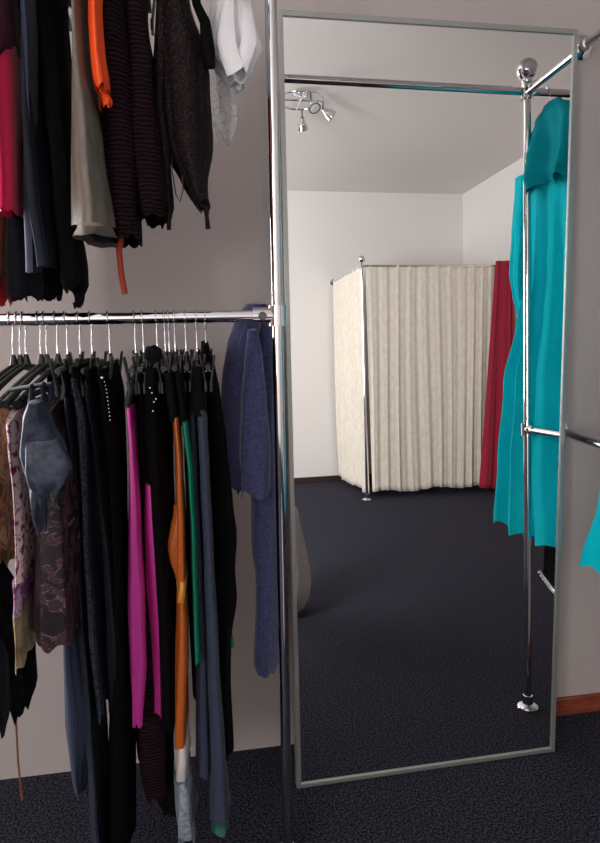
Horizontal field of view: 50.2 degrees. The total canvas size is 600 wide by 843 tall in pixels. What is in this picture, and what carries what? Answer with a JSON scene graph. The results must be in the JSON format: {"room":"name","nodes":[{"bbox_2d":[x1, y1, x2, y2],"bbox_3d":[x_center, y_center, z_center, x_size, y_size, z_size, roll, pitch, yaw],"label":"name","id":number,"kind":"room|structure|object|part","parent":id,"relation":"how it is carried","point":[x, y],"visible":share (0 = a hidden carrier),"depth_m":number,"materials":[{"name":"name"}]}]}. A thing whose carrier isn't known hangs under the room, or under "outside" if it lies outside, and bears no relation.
{"room":"clothing store","nodes":[
{"label":"clothing store","id":0,"kind":"room"},
{"bbox_2d":[0,0,599,779],"bbox_3d":[-0.003,-0.453,1.793,5.590,2.950,0.100,-2,10,-9],"label":"wall","id":1,"kind":"structure","parent":0,"point":[189,266],"depth_m":1.74,"materials":[{"name":"grey paint"}]},
{"bbox_2d":[556,692,599,715],"bbox_3d":[1.482,0.919,2.222,2.440,0.055,0.022,-2,10,-9],"label":"baseboard","id":2,"kind":"structure","parent":1,"relation":"attached to","point":[583,703],"depth_m":2.13,"materials":[{"name":"red wood"}]},
{"bbox_2d":[0,711,599,842],"bbox_3d":[0.422,1.486,-0.377,5.590,0.100,5.130,-2,10,-9],"label":"floor","id":3,"kind":"structure","parent":0,"point":[550,797],"depth_m":1.76,"materials":[{"name":"carpet"}]},
{"bbox_2d":[0,0,599,842],"bbox_3d":[-0.558,0.019,1.499,4.162,2.141,0.455,-2,10,-9],"label":"clothes rack","id":4,"kind":"object","parent":3,"relation":"on","point":[274,315],"visible":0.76,"depth_m":1.33,"materials":[{"name":"silver metal"}]},
{"bbox_2d":[0,311,46,400],"bbox_3d":[-0.557,-0.132,1.275,0.018,0.174,0.409,-1,10,0],"label":"hanger","id":5,"kind":"object","parent":4,"relation":"hanging from","point":[20,356],"visible":0.48,"depth_m":1.27,"materials":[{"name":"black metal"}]},
{"bbox_2d":[47,375,61,398],"bbox_3d":[-0.543,0.153,1.463,0.056,0.532,0.136,-2,10,-9],"label":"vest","id":6,"kind":"object","parent":5,"relation":"hanging from","point":[50,378],"visible":0.02,"depth_m":1.41,"materials":[{"name":"black fabric"}]},
{"bbox_2d":[0,311,47,397],"bbox_3d":[-0.570,-0.131,1.273,0.018,0.174,0.409,-1,10,0],"label":"hanger","id":7,"kind":"object","parent":4,"relation":"hanging from","point":[13,360],"visible":0.49,"depth_m":1.27,"materials":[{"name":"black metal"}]},
{"bbox_2d":[0,405,14,566],"bbox_3d":[-0.609,0.139,1.287,0.052,0.372,0.318,-2,10,-9],"label":"blouse","id":8,"kind":"object","parent":7,"relation":"hanging from","point":[7,535],"visible":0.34,"depth_m":1.32,"materials":[{"name":"brown fabric"}]},
{"bbox_2d":[0,560,37,800],"bbox_3d":[-0.594,0.428,1.286,0.111,0.888,0.167,-2,10,-9],"label":"ruffled top","id":9,"kind":"object","parent":7,"relation":"hanging from","point":[17,690],"visible":0.71,"depth_m":1.26,"materials":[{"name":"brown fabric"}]},
{"bbox_2d":[0,311,54,410],"bbox_3d":[-0.519,-0.133,1.281,0.018,0.174,0.409,-1,10,0],"label":"hanger","id":10,"kind":"object","parent":4,"relation":"hanging from","point":[40,362],"visible":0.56,"depth_m":1.23,"materials":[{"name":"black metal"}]},
{"bbox_2d":[6,399,35,673],"bbox_3d":[-0.534,0.201,1.259,0.047,0.500,0.252,-2,10,-9],"label":"garment","id":11,"kind":"object","parent":10,"relation":"hanging from","point":[24,529],"visible":0.48,"depth_m":1.18,"materials":[{"name":"pink fabric"}]},
{"bbox_3d":[-0.539,0.305,1.277,0.022,0.073,0.252,-2,10,-9],"label":"lilac panel","id":12,"kind":"part","parent":11,"relation":"part of","materials":[{"name":"purple fabric"}]},
{"bbox_2d":[1,311,58,410],"bbox_3d":[-0.507,-0.134,1.283,0.018,0.174,0.409,-1,10,0],"label":"hanger","id":13,"kind":"object","parent":4,"relation":"hanging from","point":[12,396],"visible":0.58,"depth_m":1.19,"materials":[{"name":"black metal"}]},
{"bbox_2d":[8,382,73,535],"bbox_3d":[-0.438,0.061,1.096,0.082,0.263,0.130,-7,12,-30],"label":"denim top","id":14,"kind":"object","parent":13,"relation":"hanging from","point":[46,462],"visible":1,"depth_m":1.05,"materials":[{"name":"blue fabric"}]},
{"bbox_2d":[0,311,61,408],"bbox_3d":[-0.546,-0.132,1.277,0.018,0.174,0.409,-1,10,0],"label":"hanger","id":15,"kind":"object","parent":4,"relation":"hanging from","point":[27,363],"visible":0.61,"depth_m":1.26,"materials":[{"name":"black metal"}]},
{"bbox_2d":[13,311,62,407],"bbox_3d":[-0.487,-0.135,1.286,0.018,0.174,0.409,-1,10,0],"label":"hanger","id":16,"kind":"object","parent":4,"relation":"hanging from","point":[22,399],"visible":0.56,"depth_m":1.21,"materials":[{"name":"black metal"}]},
{"bbox_2d":[32,397,81,653],"bbox_3d":[-0.480,0.180,1.261,0.103,0.464,0.253,-2,10,-9],"label":"garment","id":17,"kind":"object","parent":16,"relation":"hanging from","point":[55,594],"visible":0.6,"depth_m":1.18,"materials":[{"name":"brown fabric"}]},
{"bbox_2d":[48,310,83,396],"bbox_3d":[-0.468,-0.142,1.288,0.032,0.160,0.223,-2,10,-9],"label":"hanger","id":18,"kind":"object","parent":4,"relation":"hanging from","point":[68,359],"visible":0.52,"depth_m":1.20,"materials":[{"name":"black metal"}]},
{"bbox_2d":[60,363,107,842],"bbox_3d":[-0.484,0.409,1.384,0.107,1.070,0.295,-2,10,-9],"label":"trousers","id":19,"kind":"object","parent":18,"relation":"hanging from","point":[87,740],"visible":0.54,"depth_m":1.37,"materials":[{"name":"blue dark fabric"}]},
{"bbox_3d":[-0.505,0.582,1.473,0.072,0.525,0.174,-2,10,-9],"label":"leg","id":20,"kind":"part","parent":19,"relation":"part of","materials":[{"name":"blue fabric"}]},
{"bbox_2d":[68,0,71,31],"bbox_3d":[-0.439,-0.844,1.167,0.032,0.160,0.230,-2,10,-9],"label":"hanger","id":21,"kind":"object","parent":4,"relation":"hanging from","point":[69,1],"visible":0.23,"depth_m":1.26,"materials":[{"name":"silver metal"}]},
{"bbox_2d":[36,0,88,308],"bbox_3d":[-0.459,-0.522,1.244,0.060,0.601,0.193,-2,10,-9],"label":"garment","id":22,"kind":"object","parent":21,"relation":"hanging from","point":[52,15],"visible":0.84,"depth_m":1.18,"materials":[{"name":"black fabric"}]},
{"bbox_2d":[63,310,95,396],"bbox_3d":[-0.444,-0.143,1.292,0.032,0.160,0.216,-2,10,-9],"label":"hanger","id":23,"kind":"object","parent":4,"relation":"hanging from","point":[80,356],"visible":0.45,"depth_m":1.29,"materials":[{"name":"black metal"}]},
{"bbox_2d":[70,358,107,724],"bbox_3d":[-0.428,0.239,1.340,0.032,0.736,0.231,-2,10,-9],"label":"garment","id":24,"kind":"object","parent":23,"relation":"hanging from","point":[93,560],"visible":0.68,"depth_m":1.27,"materials":[{"name":"black fabric"}]},
{"bbox_2d":[75,310,107,396],"bbox_3d":[-0.421,-0.144,1.296,0.032,0.160,0.236,-2,10,-9],"label":"hanger","id":25,"kind":"object","parent":4,"relation":"hanging from","point":[92,355],"visible":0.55,"depth_m":1.22,"materials":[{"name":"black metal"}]},
{"bbox_2d":[83,360,130,712],"bbox_3d":[-0.399,0.251,1.348,0.050,0.753,0.215,-2,10,-9],"label":"trousers","id":26,"kind":"object","parent":25,"relation":"hanging from","point":[91,384],"visible":0.5,"depth_m":1.25,"materials":[{"name":"black fabric"}]},
{"bbox_2d":[95,310,122,379],"bbox_3d":[-0.386,-0.146,1.301,0.032,0.160,0.213,-2,10,-9],"label":"hanger","id":27,"kind":"object","parent":4,"relation":"hanging from","point":[111,359],"visible":0.46,"depth_m":1.28,"materials":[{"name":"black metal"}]},
{"bbox_2d":[97,360,135,842],"bbox_3d":[-0.403,0.419,1.386,0.095,1.094,0.242,-2,10,-9],"label":"garment","id":28,"kind":"object","parent":27,"relation":"hanging from","point":[120,822],"visible":0.8,"depth_m":1.32,"materials":[{"name":"black fabric"}]},
{"bbox_3d":[-1.307,-0.169,1.145,2.551,0.025,0.025,-2,10,-9],"label":"rail","id":29,"kind":"part","parent":4,"relation":"part of","materials":[{"name":"silver metal"}]},
{"bbox_2d":[122,309,140,394],"bbox_3d":[-0.336,-0.148,1.309,0.032,0.160,0.231,-2,10,-9],"label":"hanger","id":30,"kind":"object","parent":4,"relation":"hanging from","point":[131,369],"visible":0.65,"depth_m":1.22,"materials":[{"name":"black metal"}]},
{"bbox_2d":[124,374,161,727],"bbox_3d":[-0.330,0.265,1.347,0.084,0.727,0.212,-2,10,-9],"label":"trousers","id":31,"kind":"object","parent":30,"relation":"hanging from","point":[136,599],"visible":0.73,"depth_m":1.28,"materials":[{"name":"pink fabric"}]},
{"bbox_3d":[-0.309,0.371,1.341,0.053,0.522,0.078,1,10,9],"label":"leg","id":32,"kind":"part","parent":31,"relation":"part of","materials":[{"name":"pink"}]},
{"bbox_2d":[131,309,147,394],"bbox_3d":[-0.320,-0.149,1.311,0.032,0.160,0.225,-2,10,-9],"label":"hanger","id":33,"kind":"object","parent":4,"relation":"hanging from","point":[144,363],"visible":0.62,"depth_m":1.22,"materials":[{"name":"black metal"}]},
{"bbox_2d":[135,363,167,803],"bbox_3d":[-0.342,0.348,1.426,0.088,0.960,0.231,-2,10,-9],"label":"garment","id":34,"kind":"object","parent":33,"relation":"hanging from","point":[151,741],"visible":0.29,"depth_m":1.37,"materials":[{"name":"black fabric"}]},
{"bbox_2d":[148,0,155,35],"bbox_3d":[-0.290,-0.850,1.190,0.032,0.160,0.230,-2,10,-9],"label":"hanger","id":35,"kind":"object","parent":4,"relation":"hanging from","point":[150,9],"visible":0.55,"depth_m":1.28,"materials":[{"name":"silver metal"}]},
{"bbox_2d":[126,0,173,228],"bbox_3d":[-0.290,-0.597,1.216,0.082,0.429,0.193,-2,10,-9],"label":"garment","id":36,"kind":"object","parent":35,"relation":"hanging from","point":[152,191],"visible":0.72,"depth_m":1.15,"materials":[{"name":"black fabric"}]},
{"bbox_2d":[148,309,167,393],"bbox_3d":[-0.293,-0.150,1.316,0.032,0.160,0.212,-2,10,-9],"label":"hanger","id":37,"kind":"object","parent":4,"relation":"hanging from","point":[155,310],"visible":0.41,"depth_m":1.23,"materials":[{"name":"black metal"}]},
{"bbox_2d":[144,345,175,735],"bbox_3d":[-0.293,0.243,1.365,0.054,0.818,0.220,-3,11,-13],"label":"dress","id":38,"kind":"object","parent":37,"relation":"hanging from","point":[158,467],"visible":0.75,"depth_m":1.28,"materials":[{"name":"black fabric"}]},
{"bbox_2d":[156,309,174,393],"bbox_3d":[-0.277,-0.150,1.318,0.032,0.160,0.230,-2,10,-9],"label":"hanger","id":39,"kind":"object","parent":4,"relation":"hanging from","point":[163,368],"visible":0.58,"depth_m":1.23,"materials":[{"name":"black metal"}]},
{"bbox_2d":[157,400,176,816],"bbox_3d":[-0.313,0.390,1.480,0.085,1.043,0.196,-2,10,-9],"label":"trousers","id":40,"kind":"object","parent":39,"relation":"hanging from","point":[167,803],"visible":0.1,"depth_m":1.45,"materials":[{"name":"black fabric"}]},
{"bbox_2d":[160,309,178,392],"bbox_3d":[-0.269,-0.151,1.319,0.032,0.160,0.212,-2,10,-9],"label":"hanger","id":41,"kind":"object","parent":4,"relation":"hanging from","point":[177,350],"visible":0.35,"depth_m":1.32,"materials":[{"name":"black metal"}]},
{"bbox_2d":[164,367,197,842],"bbox_3d":[-0.264,0.403,1.375,0.062,1.038,0.191,-2,10,-9],"label":"garment","id":42,"kind":"object","parent":41,"relation":"hanging from","point":[186,794],"visible":0.94,"depth_m":1.31,"materials":[{"name":"orange satin fabric"}]},
{"bbox_2d":[166,309,183,372],"bbox_3d":[-0.257,-0.151,1.321,0.032,0.160,0.227,-2,10,-9],"label":"hanger","id":43,"kind":"object","parent":4,"relation":"hanging from","point":[174,367],"visible":0.44,"depth_m":1.30,"materials":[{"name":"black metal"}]},
{"bbox_2d":[174,364,200,665],"bbox_3d":[-0.236,0.191,1.355,0.033,0.619,0.216,-2,10,-9],"label":"garment","id":44,"kind":"object","parent":43,"relation":"hanging from","point":[180,378],"visible":0.86,"depth_m":1.27,"materials":[{"name":"teal fabric"}]},
{"bbox_2d":[178,309,193,392],"bbox_3d":[-0.235,-0.152,1.325,0.032,0.160,0.213,-2,10,-9],"label":"hanger","id":45,"kind":"object","parent":4,"relation":"hanging from","point":[186,360],"visible":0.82,"depth_m":1.28,"materials":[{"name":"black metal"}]},
{"bbox_2d":[182,363,204,699],"bbox_3d":[-0.234,0.255,1.460,0.058,0.781,0.238,-2,10,-4],"label":"garment","id":46,"kind":"object","parent":45,"relation":"hanging from","point":[187,374],"visible":0.12,"depth_m":1.41,"materials":[{"name":"black fabric"}]},
{"bbox_2d":[189,309,205,367],"bbox_3d":[-0.213,-0.153,1.328,0.032,0.160,0.214,-2,10,-9],"label":"hanger","id":47,"kind":"object","parent":4,"relation":"hanging from","point":[197,353],"visible":0.49,"depth_m":1.33,"materials":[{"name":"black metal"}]},
{"bbox_2d":[189,362,230,836],"bbox_3d":[-0.205,0.387,1.391,0.081,1.032,0.184,-2,10,-9],"label":"trousers","id":48,"kind":"object","parent":47,"relation":"hanging from","point":[211,763],"visible":0.8,"depth_m":1.35,"materials":[{"name":"blue fabric"}]},
{"bbox_3d":[-0.225,0.373,1.401,0.043,0.833,0.152,-2,10,-9],"label":"leg","id":49,"kind":"part","parent":48,"relation":"part of","materials":[{"name":"blue fabric"}]},
{"bbox_3d":[-0.184,0.877,1.471,0.050,0.039,0.158,-2,10,-9],"label":"hem trim","id":50,"kind":"part","parent":48,"relation":"part of","materials":[{"name":"teal fabric"}]},
{"bbox_2d":[198,308,215,391],"bbox_3d":[-0.195,-0.154,1.331,0.032,0.160,0.227,-2,10,-9],"label":"hanger","id":51,"kind":"object","parent":4,"relation":"hanging from","point":[207,364],"visible":0.8,"depth_m":1.24,"materials":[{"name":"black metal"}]},
{"bbox_2d":[201,341,236,760],"bbox_3d":[-0.175,0.287,1.435,0.074,0.931,0.178,-2,10,-9],"label":"dress","id":52,"kind":"object","parent":51,"relation":"hanging from","point":[224,523],"visible":0.77,"depth_m":1.37,"materials":[{"name":"black fabric"}]},
{"bbox_2d":[221,302,278,677],"bbox_3d":[-0.111,0.181,1.500,0.140,0.905,0.131,-2,10,-9],"label":"garment","id":53,"kind":"object","parent":4,"relation":"hanging from","point":[247,380],"visible":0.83,"depth_m":1.44,"materials":[{"name":"blue fabric"}]},
{"bbox_3d":[-0.128,-0.057,1.455,0.112,0.420,0.084,-2,10,-9],"label":"panel","id":54,"kind":"part","parent":53,"relation":"part of","materials":[{"name":"blue fabric"}]},
{"bbox_3d":[-0.109,-0.015,1.436,0.084,0.386,0.075,-2,10,-9],"label":"panel","id":55,"kind":"part","parent":53,"relation":"part of","materials":[{"name":"blue fabric"}]},
{"bbox_3d":[0.824,0.063,1.752,0.025,0.025,0.415,-2,10,-9],"label":"rail","id":56,"kind":"part","parent":4,"relation":"part of","materials":[{"name":"silver metal"}]},
{"bbox_3d":[0.809,-0.995,1.560,0.025,0.025,0.415,-2,10,-9],"label":"rail","id":57,"kind":"part","parent":4,"relation":"part of","materials":[{"name":"silver metal"}]},
{"bbox_3d":[-0.376,-0.846,1.177,0.032,0.160,0.230,-2,10,-9],"label":"hanger","id":58,"kind":"object","parent":4,"relation":"hanging from","visible":0},
{"bbox_2d":[88,0,112,113],"bbox_3d":[-0.338,-0.638,1.083,0.029,0.211,0.111,-1,10,-4],"label":"garment","id":59,"kind":"object","parent":58,"relation":"hanging from","point":[100,74],"visible":0.89,"depth_m":1.05,"materials":[{"name":"orange fabric"}]},
{"bbox_3d":[-0.478,-0.842,1.161,0.032,0.160,0.230,-2,10,-9],"label":"hanger","id":60,"kind":"object","parent":4,"relation":"hanging from","visible":0},
{"bbox_2d":[20,0,58,273],"bbox_3d":[-0.486,-0.530,1.175,0.051,0.508,0.165,-2,10,-9],"label":"trousers","id":61,"kind":"object","parent":60,"relation":"hanging from","point":[40,240],"visible":0.83,"depth_m":1.14,"materials":[{"name":"dark blue fabric"},{"name":"black fabric"}]},
{"bbox_3d":[-0.484,-0.525,1.158,0.051,0.505,0.116,-2,10,-9],"label":"leg","id":62,"kind":"part","parent":61,"relation":"part of","materials":[{"name":"blue fabric"}]},
{"bbox_3d":[-0.505,-0.841,1.157,0.032,0.160,0.230,-2,10,-9],"label":"hanger","id":63,"kind":"object","parent":4,"relation":"hanging from","visible":0},
{"bbox_2d":[7,0,62,301],"bbox_3d":[-0.543,-0.540,1.263,0.103,0.598,0.197,-4,11,-18],"label":"dress","id":64,"kind":"object","parent":63,"relation":"hanging from","point":[46,286],"visible":0.15,"depth_m":1.23,"materials":[{"name":"black fabric"}]},
{"bbox_3d":[0.911,-0.894,1.381,0.017,0.174,0.247,-2,10,-9],"label":"hanger","id":65,"kind":"object","parent":4,"relation":"hanging from","visible":0},
{"bbox_2d":[580,493,599,573],"bbox_3d":[0.909,-0.205,1.521,0.187,1.447,0.627,-2,10,-9],"label":"dress","id":66,"kind":"object","parent":65,"relation":"hanging from","point":[590,556],"visible":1,"depth_m":1.82,"materials":[{"name":"teal fabric"}]},
{"bbox_3d":[-0.529,-0.840,1.153,0.032,0.160,0.230,-2,10,-9],"label":"hanger","id":67,"kind":"object","parent":4,"relation":"hanging from","visible":0},
{"bbox_2d":[0,0,23,217],"bbox_3d":[-0.515,-0.563,1.125,0.047,0.391,0.178,-2,10,-9],"label":"trousers","id":68,"kind":"object","parent":67,"relation":"hanging from","point":[11,123],"visible":0.87,"depth_m":1.09,"materials":[{"name":"red fabric"}]},
{"bbox_2d":[277,10,577,788],"bbox_3d":[0.358,0.004,1.759,0.797,2.051,0.130,-3,10,-10],"label":"mirror","id":69,"kind":"object","parent":3,"relation":"on","point":[427,165],"visible":0.98,"depth_m":1.73,"materials":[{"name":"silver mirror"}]},
{"bbox_3d":[-0.340,-0.848,1.183,0.032,0.160,0.230,-2,10,-9],"label":"hanger","id":70,"kind":"object","parent":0,"visible":0},
{"bbox_2d":[100,0,142,293],"bbox_3d":[-0.338,-0.522,1.210,0.071,0.555,0.212,-2,10,-9],"label":"garment","id":71,"kind":"object","parent":70,"relation":"hanging from","point":[116,120],"visible":0.69,"depth_m":1.13,"materials":[{"name":"brown fabric"}]},
{"bbox_3d":[-0.228,-0.852,1.200,0.032,0.160,0.230,-2,10,-9],"label":"hanger","id":72,"kind":"object","parent":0,"visible":0},
{"bbox_2d":[153,0,214,229],"bbox_3d":[-0.222,-0.605,1.243,0.115,0.460,0.156,-2,10,-9],"label":"sweater","id":73,"kind":"object","parent":72,"relation":"hanging from","point":[183,57],"visible":1,"depth_m":1.18,"materials":[{"name":"black fabric"}]},
{"bbox_3d":[-0.131,-0.857,1.216,0.032,0.160,0.230,-2,10,-9],"label":"hanger","id":74,"kind":"object","parent":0,"visible":0},
{"bbox_2d":[209,0,262,95],"bbox_3d":[-0.132,-0.713,1.273,0.109,0.282,0.202,-2,10,-9],"label":"white shirt","id":75,"kind":"object","parent":74,"relation":"hanging from","point":[237,42],"visible":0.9,"depth_m":1.19,"materials":[{"name":"white fabric"}]},
{"bbox_3d":[-0.553,-0.839,1.149,0.032,0.160,0.230,-2,10,-9],"label":"hanger","id":76,"kind":"object","parent":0,"visible":0},
{"bbox_2d":[0,212,12,306],"bbox_3d":[-0.584,-0.533,1.250,0.092,0.609,0.136,-2,10,-9],"label":"garment","id":77,"kind":"object","parent":76,"relation":"hanging from","point":[4,294],"visible":0.23,"depth_m":1.27,"materials":[{"name":"brown fabric"}]},
{"bbox_3d":[-0.401,-0.845,1.173,0.032,0.160,0.230,-2,10,-9],"label":"hanger","id":78,"kind":"object","parent":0,"visible":0},
{"bbox_2d":[71,0,118,247],"bbox_3d":[-0.379,-0.551,1.166,0.078,0.434,0.273,-2,10,-9],"label":"garment","id":79,"kind":"object","parent":78,"relation":"hanging from","point":[92,210],"visible":0.77,"depth_m":1.07,"materials":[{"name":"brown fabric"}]}
]}

